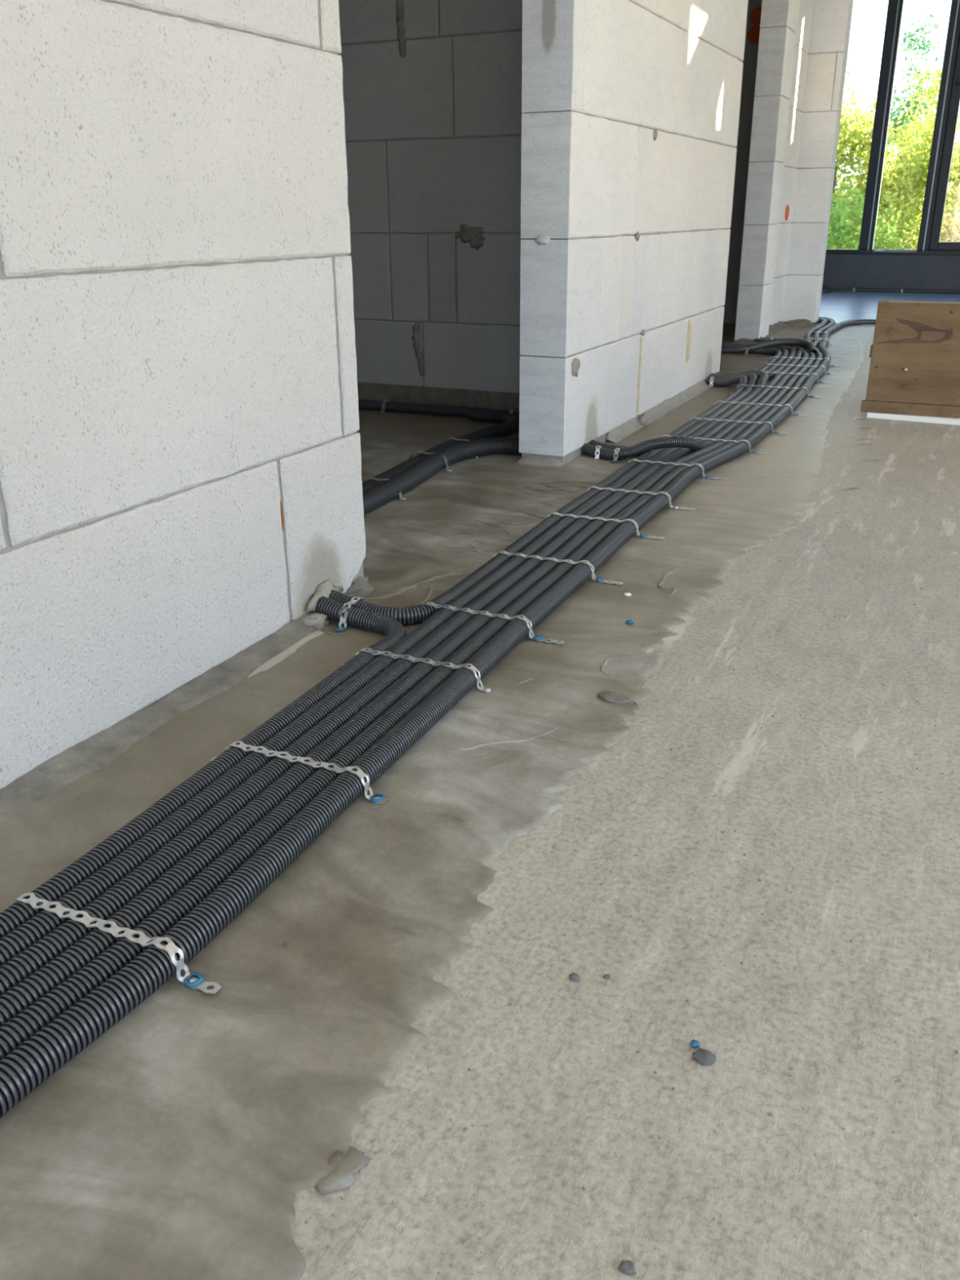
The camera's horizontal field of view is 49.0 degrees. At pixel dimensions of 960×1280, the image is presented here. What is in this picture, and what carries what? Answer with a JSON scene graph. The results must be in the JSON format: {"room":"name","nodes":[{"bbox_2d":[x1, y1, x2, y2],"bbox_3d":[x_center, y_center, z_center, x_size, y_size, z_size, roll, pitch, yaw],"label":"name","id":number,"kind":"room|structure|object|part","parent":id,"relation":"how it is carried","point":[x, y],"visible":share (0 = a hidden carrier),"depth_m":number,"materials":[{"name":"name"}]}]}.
{"room":"building under construction","nodes":[
{"label":"building under construction","id":0,"kind":"room"},
{"bbox_2d":[0,0,373,822],"bbox_3d":[-0.842,-0.736,-0.011,0.165,2.512,2.969,10,24,23],"label":"wall","id":1,"kind":"structure","parent":0,"point":[180,462],"depth_m":1.18,"materials":[{"name":"concrete"}]},
{"bbox_2d":[337,0,524,411],"bbox_3d":[-0.542,-1.969,3.017,2.016,2.501,0.132,10,24,23],"label":"wall","id":2,"kind":"structure","parent":0,"point":[432,89],"depth_m":3.03,"materials":[{"name":"concrete"}]},
{"bbox_2d":[0,291,959,1279],"bbox_3d":[0.923,-0.535,2.775,5.500,0.008,11.800,10,24,23],"label":"floor","id":3,"kind":"structure","parent":0,"point":[194,1137],"depth_m":0.86,"materials":[{"name":"concrete"}]},
{"bbox_2d":[10,892,222,994],"bbox_3d":[-0.303,0.237,0.846,0.231,0.031,0.016,10,24,23],"label":"strap","id":4,"kind":"object","parent":3,"relation":"on","point":[195,980],"visible":0.92,"depth_m":0.83,"materials":[{"name":"metal"}]},
{"bbox_2d":[183,972,204,986],"bbox_3d":[-0.221,0.262,0.814,0.013,0.003,0.015,17,28,37],"label":"washer","id":5,"kind":"object","parent":4,"relation":"in","point":[195,979],"depth_m":0.81,"materials":[{"name":"blue plastic"}]},
{"bbox_2d":[0,593,406,938],"bbox_3d":[-0.388,0.209,0.904,0.192,0.043,1.434,7,23,17],"label":"conduit","id":6,"kind":"object","parent":3,"relation":"on","point":[16,914],"visible":0.61,"depth_m":1.07,"materials":[{"name":"black plastic"}]},
{"bbox_2d":[210,741,386,804],"bbox_3d":[-0.193,0.133,1.101,0.216,0.031,0.016,10,24,23],"label":"strap","id":7,"kind":"object","parent":3,"relation":"on","point":[377,797],"visible":0.87,"depth_m":1.08,"materials":[{"name":"metal"}]},
{"bbox_2d":[369,793,385,802],"bbox_3d":[-0.104,0.160,1.066,0.013,0.003,0.015,17,28,37],"label":"washer","id":8,"kind":"object","parent":7,"relation":"in","point":[377,797],"depth_m":1.06,"materials":[{"name":"blue plastic"}]},
{"bbox_2d":[314,1146,371,1195],"bbox_3d":[-0.087,0.331,0.656,0.026,0.010,0.038,17,28,36],"label":"lump","id":9,"kind":"object","parent":3,"relation":"on","point":[337,1180],"visible":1,"depth_m":0.65,"materials":[{"name":"beige concrete"}]},
{"bbox_2d":[335,596,364,631],"bbox_3d":[-0.185,-0.042,1.529,0.015,0.032,0.091,8,23,20],"label":"strap","id":10,"kind":"object","parent":3,"relation":"attached to","point":[353,601],"visible":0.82,"depth_m":1.51,"materials":[{"name":"metal"}]},
{"bbox_2d":[335,626,346,631],"bbox_3d":[-0.199,-0.016,1.502,0.013,0.003,0.015,17,28,37],"label":"washer","id":11,"kind":"object","parent":10,"relation":"in","point":[340,628],"depth_m":1.50,"materials":[{"name":"blue plastic"}]},
{"bbox_2d":[361,476,405,499],"bbox_3d":[-0.208,-0.317,2.199,0.116,0.041,0.013,8,24,21],"label":"strap","id":12,"kind":"object","parent":3,"relation":"attached to","point":[371,477],"visible":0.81,"depth_m":2.19,"materials":[{"name":"metal"}]},
{"bbox_2d":[0,370,768,966],"bbox_3d":[0.158,-0.218,1.934,0.218,0.062,3.921,8,24,20],"label":"conduit","id":13,"kind":"object","parent":3,"relation":"on","point":[42,923],"visible":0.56,"depth_m":1.13,"materials":[{"name":"black plastic"}]},
{"bbox_2d":[380,400,390,413],"bbox_3d":[-0.282,-0.703,3.163,0.013,0.034,0.060,10,24,23],"label":"strap","id":14,"kind":"object","parent":3,"relation":"attached to","point":[384,401],"visible":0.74,"depth_m":3.15,"materials":[{"name":"metal"}]},
{"bbox_2d":[0,337,803,995],"bbox_3d":[0.423,-0.429,2.483,0.261,0.032,5.212,8,24,20],"label":"conduit","id":15,"kind":"object","parent":3,"relation":"on","point":[15,971],"visible":0.55,"depth_m":1.08,"materials":[{"name":"black plastic"}]},
{"bbox_2d":[0,317,827,1026],"bbox_3d":[0.626,-0.629,2.973,0.584,0.032,6.328,7,23,17],"label":"conduit","id":16,"kind":"object","parent":3,"relation":"on","point":[40,983],"visible":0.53,"depth_m":1.05,"materials":[{"name":"black plastic"}]},
{"bbox_2d":[0,316,835,1060],"bbox_3d":[0.667,-0.640,3.000,0.708,0.032,6.405,6,23,16],"label":"conduit","id":17,"kind":"object","parent":3,"relation":"on","point":[36,1016],"visible":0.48,"depth_m":1.00,"materials":[{"name":"black plastic"}]},
{"bbox_2d":[342,647,495,693],"bbox_3d":[-0.081,0.035,1.342,0.216,0.031,0.016,10,24,23],"label":"strap","id":18,"kind":"object","parent":3,"relation":"on","point":[486,690],"visible":0.81,"depth_m":1.32,"materials":[{"name":"metal"}]},
{"bbox_2d":[408,450,452,471],"bbox_3d":[-0.119,-0.414,2.437,0.118,0.041,0.013,8,24,21],"label":"strap","id":19,"kind":"object","parent":3,"relation":"attached to","point":[445,458],"visible":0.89,"depth_m":2.42,"materials":[{"name":"metal"}]},
{"bbox_2d":[0,319,875,1118],"bbox_3d":[0.774,-0.634,2.984,1.276,0.034,6.378,15,26,33],"label":"conduit","id":20,"kind":"object","parent":3,"relation":"on","point":[47,1051],"visible":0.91,"depth_m":0.95,"materials":[{"name":"black plastic"}]},
{"bbox_2d":[358,399,519,421],"bbox_3d":[-0.594,-0.750,3.290,1.881,0.031,0.062,10,24,23],"label":"conduit","id":21,"kind":"object","parent":3,"relation":"on","point":[363,404],"visible":0.19,"depth_m":3.11,"materials":[{"name":"black plastic"}]},
{"bbox_2d":[362,408,519,492],"bbox_3d":[-0.314,-0.257,2.063,0.183,0.033,2.161,8,23,19],"label":"conduit","id":22,"kind":"object","parent":3,"relation":"on","point":[508,423],"visible":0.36,"depth_m":2.71,"materials":[{"name":"black plastic"}]},
{"bbox_2d":[362,437,521,514],"bbox_3d":[-0.314,-0.182,1.868,0.170,0.041,1.786,10,24,23],"label":"conduit","id":23,"kind":"object","parent":3,"relation":"on","point":[375,497],"visible":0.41,"depth_m":2.36,"materials":[{"name":"black plastic"}]},
{"bbox_2d":[442,436,478,457],"bbox_3d":[-0.052,-0.473,2.582,0.122,0.041,0.013,17,28,36],"label":"strap","id":24,"kind":"object","parent":3,"relation":"attached to","point":[450,437],"visible":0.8,"depth_m":2.57,"materials":[{"name":"metal"}]},
{"bbox_2d":[8,515,958,1199],"bbox_3d":[0.200,0.034,1.379,0.918,0.002,1.838,10,24,23],"label":"loose grit","id":25,"kind":"object","parent":3,"relation":"on","point":[759,880],"visible":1,"depth_m":0.98,"materials":[{"name":"grey stone"}]},
{"bbox_2d":[422,601,564,644],"bbox_3d":[0.006,-0.028,1.495,0.246,0.031,0.016,10,24,24],"label":"strap","id":26,"kind":"object","parent":3,"relation":"on","point":[537,637],"visible":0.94,"depth_m":1.47,"materials":[{"name":"metal"}]},
{"bbox_2d":[532,635,543,640],"bbox_3d":[0.080,-0.003,1.465,0.013,0.003,0.015,17,28,37],"label":"washer","id":27,"kind":"object","parent":26,"relation":"in","point":[537,637],"depth_m":1.46,"materials":[{"name":"blue plastic"}]},
{"bbox_2d":[328,372,757,626],"bbox_3d":[0.355,-0.469,2.555,0.222,0.058,2.476,10,24,23],"label":"conduit","id":28,"kind":"object","parent":3,"relation":"on","point":[418,614],"visible":0.54,"depth_m":1.78,"materials":[{"name":"black plastic"}]},
{"bbox_2d":[482,550,623,584],"bbox_3d":[0.117,-0.122,1.725,0.246,0.031,0.016,10,24,23],"label":"strap","id":29,"kind":"object","parent":3,"relation":"on","point":[598,579],"visible":0.88,"depth_m":1.71,"materials":[{"name":"metal"}]},
{"bbox_2d":[595,577,604,581],"bbox_3d":[0.192,-0.098,1.696,0.013,0.003,0.015,17,28,37],"label":"washer","id":30,"kind":"object","parent":29,"relation":"in","point":[598,579],"depth_m":1.69,"materials":[{"name":"blue plastic"}]},
{"bbox_2d":[568,971,579,981],"bbox_3d":[0.073,0.263,0.821,0.007,0.007,0.007,-11,24,-24],"label":"stone","id":31,"kind":"object","parent":3,"relation":"on","point":[574,976],"visible":1,"depth_m":0.82,"materials":[{"name":"grey stone"}]},
{"bbox_2d":[594,445,601,460],"bbox_3d":[0.286,-0.455,2.545,0.013,0.030,0.056,6,23,16],"label":"strap","id":32,"kind":"object","parent":3,"relation":"attached to","point":[597,456],"visible":0.86,"depth_m":2.53,"materials":[{"name":"metal"}]},
{"bbox_2d":[537,511,664,539],"bbox_3d":[0.222,-0.215,1.952,0.246,0.031,0.016,9,24,22],"label":"strap","id":33,"kind":"object","parent":3,"relation":"attached to","point":[642,535],"visible":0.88,"depth_m":1.93,"materials":[{"name":"metal"}]},
{"bbox_2d":[603,973,610,979],"bbox_3d":[0.099,0.263,0.821,0.006,0.005,0.004,-1,22,-1],"label":"stone","id":34,"kind":"object","parent":3,"relation":"on","point":[606,976],"visible":1,"depth_m":0.82,"materials":[{"name":"grey stone"}]},
{"bbox_2d":[611,448,619,462],"bbox_3d":[0.328,-0.443,2.515,0.015,0.030,0.058,10,24,23],"label":"strap","id":35,"kind":"object","parent":3,"relation":"attached to","point":[615,460],"visible":0.79,"depth_m":2.50,"materials":[{"name":"metal"}]},
{"bbox_2d":[597,690,637,704],"bbox_3d":[0.167,0.071,1.283,0.054,0.014,0.027,10,24,23],"label":"lump","id":36,"kind":"object","parent":3,"relation":"on","point":[610,696],"visible":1,"depth_m":1.28,"materials":[{"name":"grey concrete"}]},
{"bbox_2d":[617,1260,635,1275],"bbox_3d":[0.084,0.354,0.595,0.010,0.006,0.008,10,24,23],"label":"stone","id":37,"kind":"object","parent":3,"relation":"on","point":[627,1267],"visible":1,"depth_m":0.59,"materials":[{"name":"grey stone"}]},
{"bbox_2d":[623,592,631,595],"bbox_3d":[0.229,-0.071,1.634,0.013,0.005,0.010,10,24,23],"label":"lump","id":38,"kind":"object","parent":3,"relation":"on","point":[625,593],"visible":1,"depth_m":1.63,"materials":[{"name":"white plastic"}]},
{"bbox_2d":[626,619,634,624],"bbox_3d":[0.216,-0.026,1.520,0.013,0.007,0.010,10,24,23],"label":"scrap","id":39,"kind":"object","parent":3,"relation":"on","point":[630,621],"visible":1,"depth_m":1.52,"materials":[{"name":"blue plastic"}]},
{"bbox_2d":[586,486,695,510],"bbox_3d":[0.315,-0.290,2.138,0.246,0.031,0.013,9,24,22],"label":"strap","id":40,"kind":"object","parent":3,"relation":"on","point":[597,487],"visible":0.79,"depth_m":2.12,"materials":[{"name":"metal"}]},
{"bbox_2d":[588,374,747,457],"bbox_3d":[0.590,-0.674,3.065,0.207,0.053,1.227,10,24,23],"label":"conduit","id":41,"kind":"object","parent":3,"relation":"on","point":[741,379],"visible":0.53,"depth_m":3.11,"materials":[{"name":"black plastic"}]},
{"bbox_2d":[627,458,725,479],"bbox_3d":[0.432,-0.387,2.375,0.246,0.031,0.016,9,24,23],"label":"strap","id":42,"kind":"object","parent":3,"relation":"on","point":[661,462],"visible":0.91,"depth_m":2.36,"materials":[{"name":"metal"}]},
{"bbox_2d":[581,337,808,460],"bbox_3d":[0.874,-0.888,3.570,0.331,0.062,2.556,9,24,22],"label":"conduit","id":43,"kind":"object","parent":3,"relation":"on","point":[683,442],"visible":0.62,"depth_m":2.53,"materials":[{"name":"black plastic"}]},
{"bbox_2d":[689,1040,700,1048],"bbox_3d":[0.153,0.288,0.751,0.007,0.005,0.006,-6,23,-15],"label":"scrap","id":44,"kind":"object","parent":3,"relation":"on","point":[695,1044],"visible":1,"depth_m":0.75,"materials":[{"name":"blue plastic"}]},
{"bbox_2d":[692,1048,715,1066],"bbox_3d":[0.158,0.293,0.741,0.013,0.010,0.015,-15,26,-31],"label":"stone","id":45,"kind":"object","parent":3,"relation":"on","point":[705,1057],"visible":1,"depth_m":0.74,"materials":[{"name":"grey stone"}]},
{"bbox_2d":[709,376,715,386],"bbox_3d":[0.790,-0.880,3.584,0.013,0.032,0.058,7,23,18],"label":"strap","id":46,"kind":"object","parent":3,"relation":"attached to","point":[711,377],"visible":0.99,"depth_m":3.57,"materials":[{"name":"metal"}]},
{"bbox_2d":[662,435,768,453],"bbox_3d":[0.572,-0.490,2.626,0.290,0.031,0.016,9,24,23],"label":"strap","id":47,"kind":"object","parent":3,"relation":"attached to","point":[753,451],"visible":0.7,"depth_m":2.59,"materials":[{"name":"metal"}]},
{"bbox_2d":[689,417,789,434],"bbox_3d":[0.690,-0.582,2.851,0.290,0.031,0.017,10,24,23],"label":"strap","id":48,"kind":"object","parent":3,"relation":"attached to","point":[771,424],"visible":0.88,"depth_m":2.83,"materials":[{"name":"metal"}]},
{"bbox_2d":[721,345,782,382],"bbox_3d":[0.596,-1.134,4.221,1.173,0.031,0.912,10,24,23],"label":"conduit","id":49,"kind":"object","parent":3,"relation":"on","point":[777,353],"visible":0.25,"depth_m":4.32,"materials":[{"name":"black plastic"}]},
{"bbox_2d":[721,344,788,380],"bbox_3d":[0.623,-1.144,4.245,1.200,0.031,0.942,10,24,23],"label":"conduit","id":50,"kind":"object","parent":3,"relation":"on","point":[784,351],"visible":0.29,"depth_m":4.11,"materials":[{"name":"black plastic"}]},
{"bbox_2d":[715,342,796,380],"bbox_3d":[0.653,-1.154,4.269,1.222,0.031,0.971,10,24,23],"label":"conduit","id":51,"kind":"object","parent":3,"relation":"on","point":[792,351],"visible":0.22,"depth_m":4.03,"materials":[{"name":"black plastic"}]},
{"bbox_2d":[715,400,807,416],"bbox_3d":[0.816,-0.684,3.102,0.290,0.031,0.016,9,24,23],"label":"strap","id":52,"kind":"object","parent":3,"relation":"attached to","point":[718,401],"visible":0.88,"depth_m":3.08,"materials":[{"name":"metal"}]},
{"bbox_2d":[720,337,817,354],"bbox_3d":[0.816,-1.284,4.552,1.264,0.068,0.158,10,24,23],"label":"conduit","id":53,"kind":"object","parent":3,"relation":"on","point":[781,341],"visible":0.31,"depth_m":4.38,"materials":[{"name":"black plastic"}]},
{"bbox_2d":[729,384,822,397],"bbox_3d":[0.954,-0.806,3.400,0.290,0.031,0.016,9,24,22],"label":"strap","id":54,"kind":"object","parent":3,"relation":"attached to","point":[740,384],"visible":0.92,"depth_m":3.38,"materials":[{"name":"metal"}]},
{"bbox_2d":[755,363,837,374],"bbox_3d":[1.163,-0.998,3.871,0.290,0.031,0.016,9,24,22],"label":"strap","id":55,"kind":"object","parent":3,"relation":"attached to","point":[765,363],"visible":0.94,"depth_m":3.85,"materials":[{"name":"metal"}]},
{"bbox_2d":[764,371,829,382],"bbox_3d":[1.078,-0.922,3.685,0.290,0.031,0.016,10,24,23],"label":"strap","id":56,"kind":"object","parent":3,"relation":"attached to","point":[764,371],"visible":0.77,"depth_m":3.66,"materials":[{"name":"metal"}]},
{"bbox_2d":[764,355,841,366],"bbox_3d":[1.244,-1.076,4.062,0.290,0.031,0.016,9,24,23],"label":"strap","id":57,"kind":"object","parent":3,"relation":"on","point":[774,356],"visible":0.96,"depth_m":4.05,"materials":[{"name":"metal"}]},
{"bbox_2d":[821,284,831,293],"bbox_3d":[2.211,-2.652,7.810,0.778,0.130,0.255,10,24,23],"label":"conduit","id":58,"kind":"object","parent":3,"relation":"on","point":[828,289],"visible":0.14,"depth_m":7.66,"materials":[{"name":"black plastic"}]},
{"bbox_2d":[831,287,959,293],"bbox_3d":[3.652,-2.422,7.356,2.376,0.026,0.037,9,24,23],"label":"conduit","id":59,"kind":"object","parent":3,"relation":"on","point":[833,289],"visible":0.98,"depth_m":7.62,"materials":[{"name":"black plastic"}]},
{"bbox_2d":[866,412,959,425],"bbox_3d":[1.444,-0.606,2.923,0.696,0.014,0.222,10,24,23],"label":"sheet","id":60,"kind":"object","parent":3,"relation":"on","point":[945,420],"visible":0.4,"depth_m":2.96,"materials":[{"name":"white plastic"}]},
{"bbox_2d":[860,299,959,417],"bbox_3d":[1.424,-0.760,2.880,0.686,0.302,0.096,10,24,23],"label":"wooden box","id":61,"kind":"object","parent":60,"relation":"on","point":[914,369],"visible":1,"depth_m":2.93,"materials":[{"name":"brown wood"}]},
{"bbox_3d":[1.440,-0.774,2.911,0.666,0.297,0.020,10,24,23],"label":"panel","id":62,"kind":"part","parent":61,"relation":"part of","materials":[{"name":"brown wood"}]},
{"bbox_3d":[1.424,-0.891,2.828,0.622,0.016,0.053,10,24,23],"label":"panel","id":63,"kind":"part","parent":61,"relation":"part of","materials":[{"name":"brown wood"}]},
{"bbox_2d":[517,0,748,466],"bbox_3d":[0.478,-1.827,2.655,0.151,2.505,1.558,10,24,23],"label":"wall","id":64,"kind":"structure","parent":0,"point":[630,108],"depth_m":2.56,"materials":[{"name":"concrete"}]},
{"bbox_2d":[723,0,762,323],"bbox_3d":[0.675,-2.982,5.495,1.934,2.500,0.120,10,24,23],"label":"wall","id":65,"kind":"structure","parent":0,"point":[751,51],"depth_m":5.34,"materials":[{"name":"concrete"}]},
{"bbox_2d":[746,25,760,44],"bbox_3d":[1.334,-2.933,5.104,0.080,0.080,0.005,10,24,23],"label":"box","id":66,"kind":"object","parent":65,"relation":"attached to","point":[752,37],"visible":0.77,"depth_m":5.11,"materials":[{"name":"orange plastic"}]},
{"bbox_2d":[749,6,761,25],"bbox_3d":[1.339,-3.004,5.073,0.080,0.080,0.005,10,24,23],"label":"box","id":67,"kind":"object","parent":65,"relation":"attached to","point":[755,15],"visible":0.67,"depth_m":5.08,"materials":[{"name":"orange plastic"}]},
{"bbox_2d":[733,0,813,343],"bbox_3d":[1.395,-2.644,4.651,0.142,2.501,0.912,10,24,23],"label":"wall","id":68,"kind":"structure","parent":0,"point":[779,18],"depth_m":4.61,"materials":[{"name":"concrete"}]},
{"bbox_2d":[785,204,789,221],"bbox_3d":[1.500,-2.085,5.144,0.005,0.072,0.072,10,24,23],"label":"box","id":69,"kind":"object","parent":68,"relation":"attached to","point":[787,211],"visible":1,"depth_m":5.15,"materials":[{"name":"orange plastic"}]},
{"bbox_2d":[782,0,853,327],"bbox_3d":[1.627,-2.796,5.024,0.215,2.501,0.225,10,24,23],"label":"wall","id":70,"kind":"structure","parent":0,"point":[831,23],"depth_m":5.18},
{"bbox_2d":[822,253,959,289],"bbox_3d":[2.568,-2.787,7.973,3.450,0.255,0.250,10,24,23],"label":"wall","id":71,"kind":"structure","parent":0,"point":[846,271],"depth_m":7.65,"materials":[{"name":"black paint"}]},
{"bbox_2d":[826,0,959,255],"bbox_3d":[2.517,-3.893,7.428,3.450,2.205,0.140,10,24,23],"label":"window","id":72,"kind":"structure","parent":71,"relation":"in","point":[929,243],"depth_m":7.33,"materials":[{"name":"black metal"}]},
{"bbox_3d":[2.537,-2.897,7.860,3.450,0.034,0.070,10,24,23],"label":"frame","id":73,"kind":"part","parent":72,"relation":"part of","materials":[{"name":"black metal"}]},
{"bbox_3d":[3.234,-3.774,7.130,0.060,2.131,0.080,10,24,23],"label":"sash","id":74,"kind":"part","parent":72,"relation":"part of","materials":[{"name":"black metal"}]},
{"bbox_3d":[3.647,-2.742,7.341,0.840,0.054,0.080,10,24,23],"label":"sash rail","id":75,"kind":"part","parent":72,"relation":"part of","materials":[{"name":"black metal"}]},
{"label":"outside","id":76,"kind":"structure","parent":0,"visible":0},
{"label":"ground","id":77,"kind":"structure","parent":76,"visible":0},
{"bbox_2d":[835,71,855,195],"bbox_3d":[6.453,-8.248,21.561,2.515,6.173,2.475,10,24,23],"label":"tree","id":78,"kind":"object","parent":77,"relation":"on","point":[846,73],"visible":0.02,"depth_m":20.58,"materials":[{"name":"green plant"}]},
{"bbox_2d":[826,183,914,249],"bbox_3d":[5.610,-4.759,15.891,2.238,3.970,2.258,10,24,23],"label":"tree","id":79,"kind":"object","parent":77,"relation":"on","point":[842,215],"visible":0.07,"depth_m":15.18,"materials":[{"name":"green plant"}]},
{"bbox_2d":[826,86,921,248],"bbox_3d":[6.064,-6.610,18.475,2.524,5.457,2.608,-16,27,-34],"label":"tree","id":80,"kind":"object","parent":77,"relation":"on","point":[857,144],"visible":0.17,"depth_m":17.54,"materials":[{"name":"yellow plant"}]},
{"bbox_2d":[835,94,959,243],"bbox_3d":[8.039,-7.603,20.703,2.505,5.600,2.554,-2,22,-5],"label":"tree","id":81,"kind":"object","parent":77,"relation":"on","point":[907,135],"visible":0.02,"depth_m":19.88,"materials":[{"name":"yellow plant"}]},
{"bbox_2d":[866,14,945,248],"bbox_3d":[9.223,-9.483,23.052,2.086,7.308,2.392,-1,22,-2],"label":"tree","id":82,"kind":"object","parent":77,"relation":"on","point":[900,108],"visible":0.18,"depth_m":22.07,"materials":[{"name":"green plant"}]},
{"bbox_2d":[873,63,959,249],"bbox_3d":[7.431,-6.438,17.586,2.488,5.788,2.644,10,24,23],"label":"tree","id":83,"kind":"object","parent":77,"relation":"on","point":[915,168],"visible":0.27,"depth_m":16.86,"materials":[{"name":"yellow plant"}]},
{"bbox_2d":[893,170,959,249],"bbox_3d":[7.018,-4.702,15.243,2.227,4.335,2.326,-14,26,-30],"label":"tree","id":84,"kind":"object","parent":77,"relation":"on","point":[953,234],"visible":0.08,"depth_m":14.61,"materials":[{"name":"yellow plant"}]},
{"bbox_2d":[942,142,959,229],"bbox_3d":[9.857,-7.718,19.916,2.453,6.383,2.468,-14,26,-31],"label":"tree","id":85,"kind":"object","parent":77,"relation":"on","point":[958,212],"visible":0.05,"depth_m":20.06,"materials":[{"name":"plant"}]}
]}

